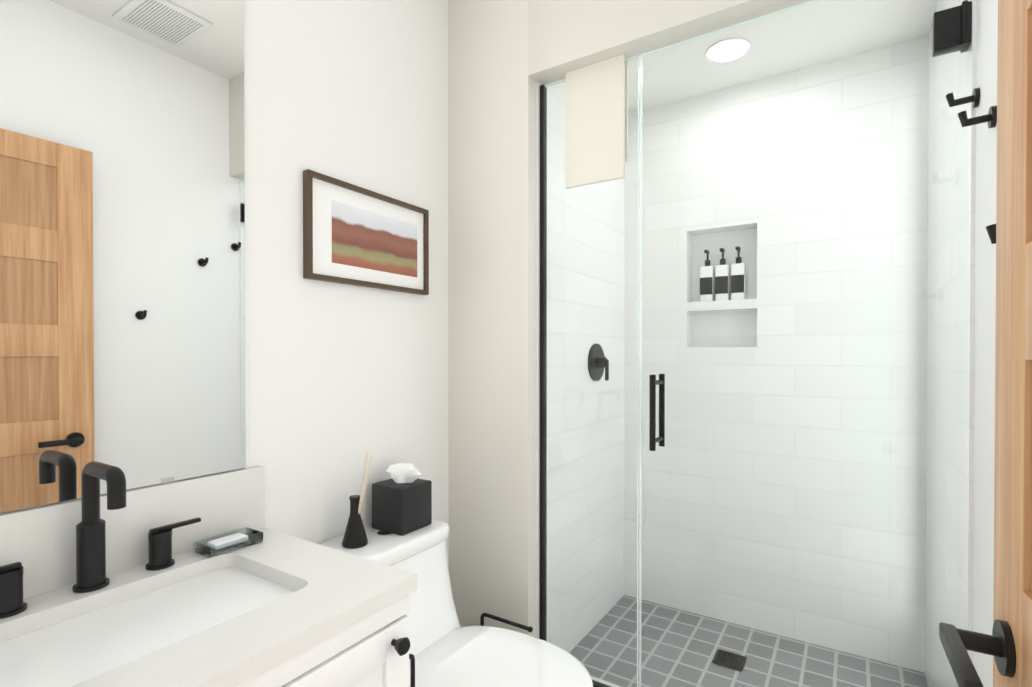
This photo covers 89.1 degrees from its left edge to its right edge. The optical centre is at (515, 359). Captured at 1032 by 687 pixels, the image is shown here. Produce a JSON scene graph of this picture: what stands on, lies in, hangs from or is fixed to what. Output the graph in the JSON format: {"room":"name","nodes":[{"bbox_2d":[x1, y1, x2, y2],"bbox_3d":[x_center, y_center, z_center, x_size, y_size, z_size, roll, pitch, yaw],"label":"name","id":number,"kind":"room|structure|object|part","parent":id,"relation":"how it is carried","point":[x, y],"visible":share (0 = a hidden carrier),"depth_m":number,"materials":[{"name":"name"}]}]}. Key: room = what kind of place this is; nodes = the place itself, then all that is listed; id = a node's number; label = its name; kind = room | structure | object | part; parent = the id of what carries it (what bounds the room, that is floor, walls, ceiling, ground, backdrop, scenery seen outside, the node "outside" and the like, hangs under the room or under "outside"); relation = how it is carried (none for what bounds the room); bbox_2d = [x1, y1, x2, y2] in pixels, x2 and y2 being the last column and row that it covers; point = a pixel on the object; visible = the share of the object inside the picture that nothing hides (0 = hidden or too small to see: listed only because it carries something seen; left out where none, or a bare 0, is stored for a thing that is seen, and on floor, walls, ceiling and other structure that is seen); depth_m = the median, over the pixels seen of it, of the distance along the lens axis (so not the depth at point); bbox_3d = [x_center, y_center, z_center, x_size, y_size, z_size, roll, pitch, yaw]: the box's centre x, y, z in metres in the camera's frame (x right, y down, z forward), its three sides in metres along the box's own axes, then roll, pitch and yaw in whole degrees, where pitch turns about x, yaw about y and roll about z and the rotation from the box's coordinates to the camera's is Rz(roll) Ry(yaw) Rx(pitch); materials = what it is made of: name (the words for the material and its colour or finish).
{"room":"bathroom","nodes":[
{"label":"bathroom","id":0,"kind":"room"},
{"bbox_2d":[0,0,447,557],"bbox_3d":[-0.605,-0.099,1.480,0.100,2.690,3.084,0,1,33],"label":"wall","id":1,"kind":"structure","parent":0,"point":[341,380],"depth_m":1.52,"materials":[{"name":"white paint"}]},
{"bbox_2d":[0,0,245,512],"bbox_3d":[-0.933,-0.389,0.862,0.010,1.320,0.994,0,1,33],"label":"wall mirror","id":2,"kind":"object","parent":1,"relation":"attached to","point":[122,263],"visible":1,"depth_m":1.06,"materials":[{"name":"silver mirror"}]},
{"bbox_2d":[303,169,428,294],"bbox_3d":[-0.440,-0.368,1.619,0.022,0.292,0.478,0,1,33],"label":"picture frame","id":3,"kind":"object","parent":1,"relation":"attached to","point":[355,235],"visible":1,"depth_m":1.58,"materials":[{"name":"brown"}]},
{"bbox_2d":[448,0,535,636],"bbox_3d":[0.155,-0.105,2.252,0.346,2.690,0.964,0,1,33],"label":"wall","id":4,"kind":"structure","parent":0,"point":[492,323],"depth_m":1.83,"materials":[{"name":"white paint"}]},
{"bbox_2d":[536,81,624,652],"bbox_3d":[0.291,-0.014,2.137,0.008,2.270,0.811,0,1,33],"label":"wall tile","id":5,"kind":"structure","parent":4,"relation":"attached to","point":[580,425],"depth_m":2.07,"materials":[{"name":"white tile"}]},
{"bbox_2d":[588,344,608,380],"bbox_3d":[0.358,0.013,2.180,0.057,0.156,0.156,0,1,33],"label":"shower valve","id":6,"kind":"object","parent":5,"relation":"attached to","point":[600,357],"depth_m":2.17,"materials":[{"name":"black metal"}]},
{"bbox_2d":[590,675,620,686],"bbox_3d":[0.556,1.099,1.506,1.144,0.053,0.125,0,1,33],"label":"sill","id":7,"kind":"structure","parent":4,"relation":"attached to","point":[604,682],"depth_m":1.74,"materials":[{"name":"white stone"}]},
{"bbox_2d":[540,55,639,686],"bbox_3d":[0.234,0.067,1.717,0.348,2.006,0.022,0,1,33],"label":"glass","id":8,"kind":"object","parent":7,"relation":"on","point":[543,361],"visible":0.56,"depth_m":1.77,"materials":[{"name":"white"}]},
{"bbox_2d":[565,54,627,188],"bbox_3d":[0.259,-0.757,1.694,0.205,0.382,0.038,0,1,33],"label":"hanging towel","id":9,"kind":"object","parent":8,"relation":"hanging from","point":[596,133],"visible":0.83,"depth_m":1.67,"materials":[{"name":"beige fabric"}]},
{"bbox_2d":[528,0,809,84],"bbox_3d":[0.549,-1.194,1.477,1.144,0.500,0.100,0,1,33],"label":"wall","id":10,"kind":"structure","parent":0,"point":[565,37],"depth_m":1.59,"materials":[{"name":"white paint"}]},
{"bbox_2d":[624,36,928,672],"bbox_3d":[1.016,-0.105,2.213,1.144,2.690,0.100,0,1,33],"label":"wall","id":11,"kind":"structure","parent":0,"point":[734,460],"depth_m":2.10,"materials":[{"name":"white tile"}]},
{"bbox_2d":[700,250,714,301],"bbox_3d":[0.843,-0.366,2.310,0.053,0.225,0.062,0,1,33],"label":"bottle","id":12,"kind":"object","parent":11,"relation":"in","point":[708,282],"depth_m":2.29,"materials":[{"name":"white plastic"}]},
{"bbox_2d":[715,248,729,300],"bbox_3d":[0.897,-0.366,2.275,0.053,0.225,0.062,0,1,33],"label":"bottle","id":13,"kind":"object","parent":11,"relation":"in","point":[723,280],"depth_m":2.26,"materials":[{"name":"white plastic"}]},
{"bbox_2d":[731,246,745,299],"bbox_3d":[0.951,-0.365,2.241,0.053,0.225,0.062,0,1,33],"label":"bottle","id":14,"kind":"object","parent":11,"relation":"in","point":[738,271],"depth_m":2.23,"materials":[{"name":"white plastic"}]},
{"bbox_2d":[628,0,936,113],"bbox_3d":[0.782,-1.297,1.840,1.144,0.300,0.764,0,1,33],"label":"ceiling","id":15,"kind":"structure","parent":0,"point":[812,16],"depth_m":1.92,"materials":[{"name":"white paint"}]},
{"bbox_2d":[705,37,750,62],"bbox_3d":[0.786,-1.143,1.944,0.156,0.008,0.156,0,1,33],"label":"recessed light","id":16,"kind":"object","parent":15,"relation":"attached to","point":[730,46],"depth_m":1.93,"materials":[{"name":"white"}]},
{"bbox_2d":[972,0,997,686],"bbox_3d":[0.734,-0.092,0.622,0.100,2.690,3.084,0,1,33],"label":"wall","id":17,"kind":"structure","parent":0,"point":[985,326],"depth_m":1.09,"materials":[{"name":"white paint"}]},
{"bbox_2d":[925,0,976,686],"bbox_3d":[1.248,-0.009,1.524,0.008,2.270,0.811,0,1,33],"label":"wall tile","id":18,"kind":"structure","parent":17,"relation":"attached to","point":[965,463],"depth_m":1.43,"materials":[{"name":"white tile"}]},
{"bbox_2d":[639,0,971,686],"bbox_3d":[0.711,0.064,1.411,0.774,1.995,0.108,0,1,33],"label":"shower glass door","id":19,"kind":"structure","parent":18,"relation":"attached to","point":[951,32],"depth_m":1.39,"materials":[{"name":"white"}]},
{"bbox_2d":[945,88,979,107],"bbox_3d":[0.994,-0.577,1.168,0.056,0.042,0.040,0,1,33],"label":"hook","id":20,"kind":"object","parent":17,"relation":"attached to","point":[974,98],"visible":1,"depth_m":1.16,"materials":[{"name":"black metal"}]},
{"bbox_2d":[957,105,996,127],"bbox_3d":[0.904,-0.471,1.030,0.056,0.042,0.040,0,1,33],"label":"hook","id":21,"kind":"object","parent":17,"relation":"attached to","point":[990,117],"visible":0.96,"depth_m":1.02,"materials":[{"name":"black metal"}]},
{"bbox_2d":[939,0,1031,686],"bbox_3d":[0.392,0.200,0.324,0.102,2.090,0.810,0,1,31],"label":"entry door","id":22,"kind":"structure","parent":17,"relation":"in","point":[1007,644],"depth_m":0.60,"materials":[{"name":"brown wood"}]},
{"bbox_2d":[986,224,995,243],"bbox_3d":[0.759,-0.189,0.805,0.056,0.042,0.040,0,1,33],"label":"hook","id":23,"kind":"object","parent":17,"relation":"attached to","point":[991,230],"visible":0.27,"depth_m":0.81,"materials":[{"name":"black metal"}]},
{"bbox_3d":[0.065,1.299,1.062,1.690,0.100,3.084,0,1,33],"label":"floor","id":24,"kind":"structure","parent":0,"visible":0},
{"bbox_2d":[0,465,416,686],"bbox_3d":[-0.616,0.760,0.856,0.558,0.978,0.760,0,1,33],"label":"bathroom vanity","id":25,"kind":"object","parent":24,"relation":"on","point":[275,609],"depth_m":0.95,"materials":[{"name":"white stone"}]},
{"bbox_3d":[-0.870,0.386,0.858,0.050,0.078,0.103,0,1,33],"label":"faucet handle","id":26,"kind":"part","parent":25,"relation":"part of","materials":[{"name":"black metal"}]},
{"bbox_2d":[72,461,125,592],"bbox_3d":[-0.752,0.306,0.951,0.152,0.236,0.054,0,1,33],"label":"faucet","id":27,"kind":"object","parent":25,"relation":"on","point":[90,551],"visible":0.98,"depth_m":0.96,"materials":[{"name":"black metal"}]},
{"bbox_3d":[-0.716,0.384,1.098,0.050,0.078,0.103,0,1,33],"label":"faucet handle","id":28,"kind":"part","parent":25,"relation":"part of","materials":[{"name":"black metal"}]},
{"bbox_2d":[193,527,262,557],"bbox_3d":[-0.647,0.411,1.182,0.070,0.022,0.120,0,1,33],"label":"soap dish","id":29,"kind":"object","parent":25,"relation":"on","point":[223,545],"visible":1,"depth_m":1.17,"materials":[{"name":"clear glass"}]},
{"bbox_2d":[409,654,414,686],"bbox_3d":[-0.290,0.682,1.131,0.168,0.143,0.064,0,1,33],"label":"toilet paper holder","id":30,"kind":"object","parent":25,"relation":"attached to","point":[412,669],"visible":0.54,"depth_m":1.11,"materials":[{"name":"black metal"}]},
{"bbox_2d":[319,518,592,686],"bbox_3d":[-0.160,0.876,1.390,0.750,0.738,0.396,0,1,33],"label":"toilet","id":31,"kind":"object","parent":24,"relation":"on","point":[446,649],"visible":0.6,"depth_m":1.42,"materials":[{"name":"white ceramic"}]},
{"bbox_2d":[342,452,371,548],"bbox_3d":[-0.435,0.386,1.452,0.076,0.246,0.095,0,1,33],"label":"reed diffuser","id":32,"kind":"object","parent":31,"relation":"on","point":[355,536],"visible":1,"depth_m":1.43,"materials":[{"name":"black"}]},
{"bbox_2d":[372,463,431,534],"bbox_3d":[-0.343,0.415,1.593,0.138,0.186,0.128,0,1,33],"label":"tissue box","id":33,"kind":"object","parent":31,"relation":"on","point":[402,501],"visible":1,"depth_m":1.56,"materials":[{"name":"black plastic"}]},
{"bbox_2d":[480,613,532,632],"bbox_3d":[-0.060,1.046,1.737,0.268,0.393,0.140,0,1,33],"label":"toilet paper stand","id":34,"kind":"object","parent":24,"relation":"on","point":[518,625],"visible":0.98,"depth_m":1.72,"materials":[{"name":"black metal"}]},
{"bbox_2d":[570,595,927,686],"bbox_3d":[0.755,1.183,1.818,1.144,0.120,0.864,0,1,33],"label":"shower floor","id":35,"kind":"structure","parent":24,"relation":"on","point":[787,678],"depth_m":1.97,"materials":[{"name":"grey tile"}]},
{"bbox_2d":[712,649,746,670],"bbox_3d":[0.795,1.120,1.951,0.104,0.004,0.104,0,1,33],"label":"shower drain","id":36,"kind":"object","parent":35,"relation":"on","point":[730,657],"depth_m":1.95,"materials":[{"name":"black metal"}]}
]}

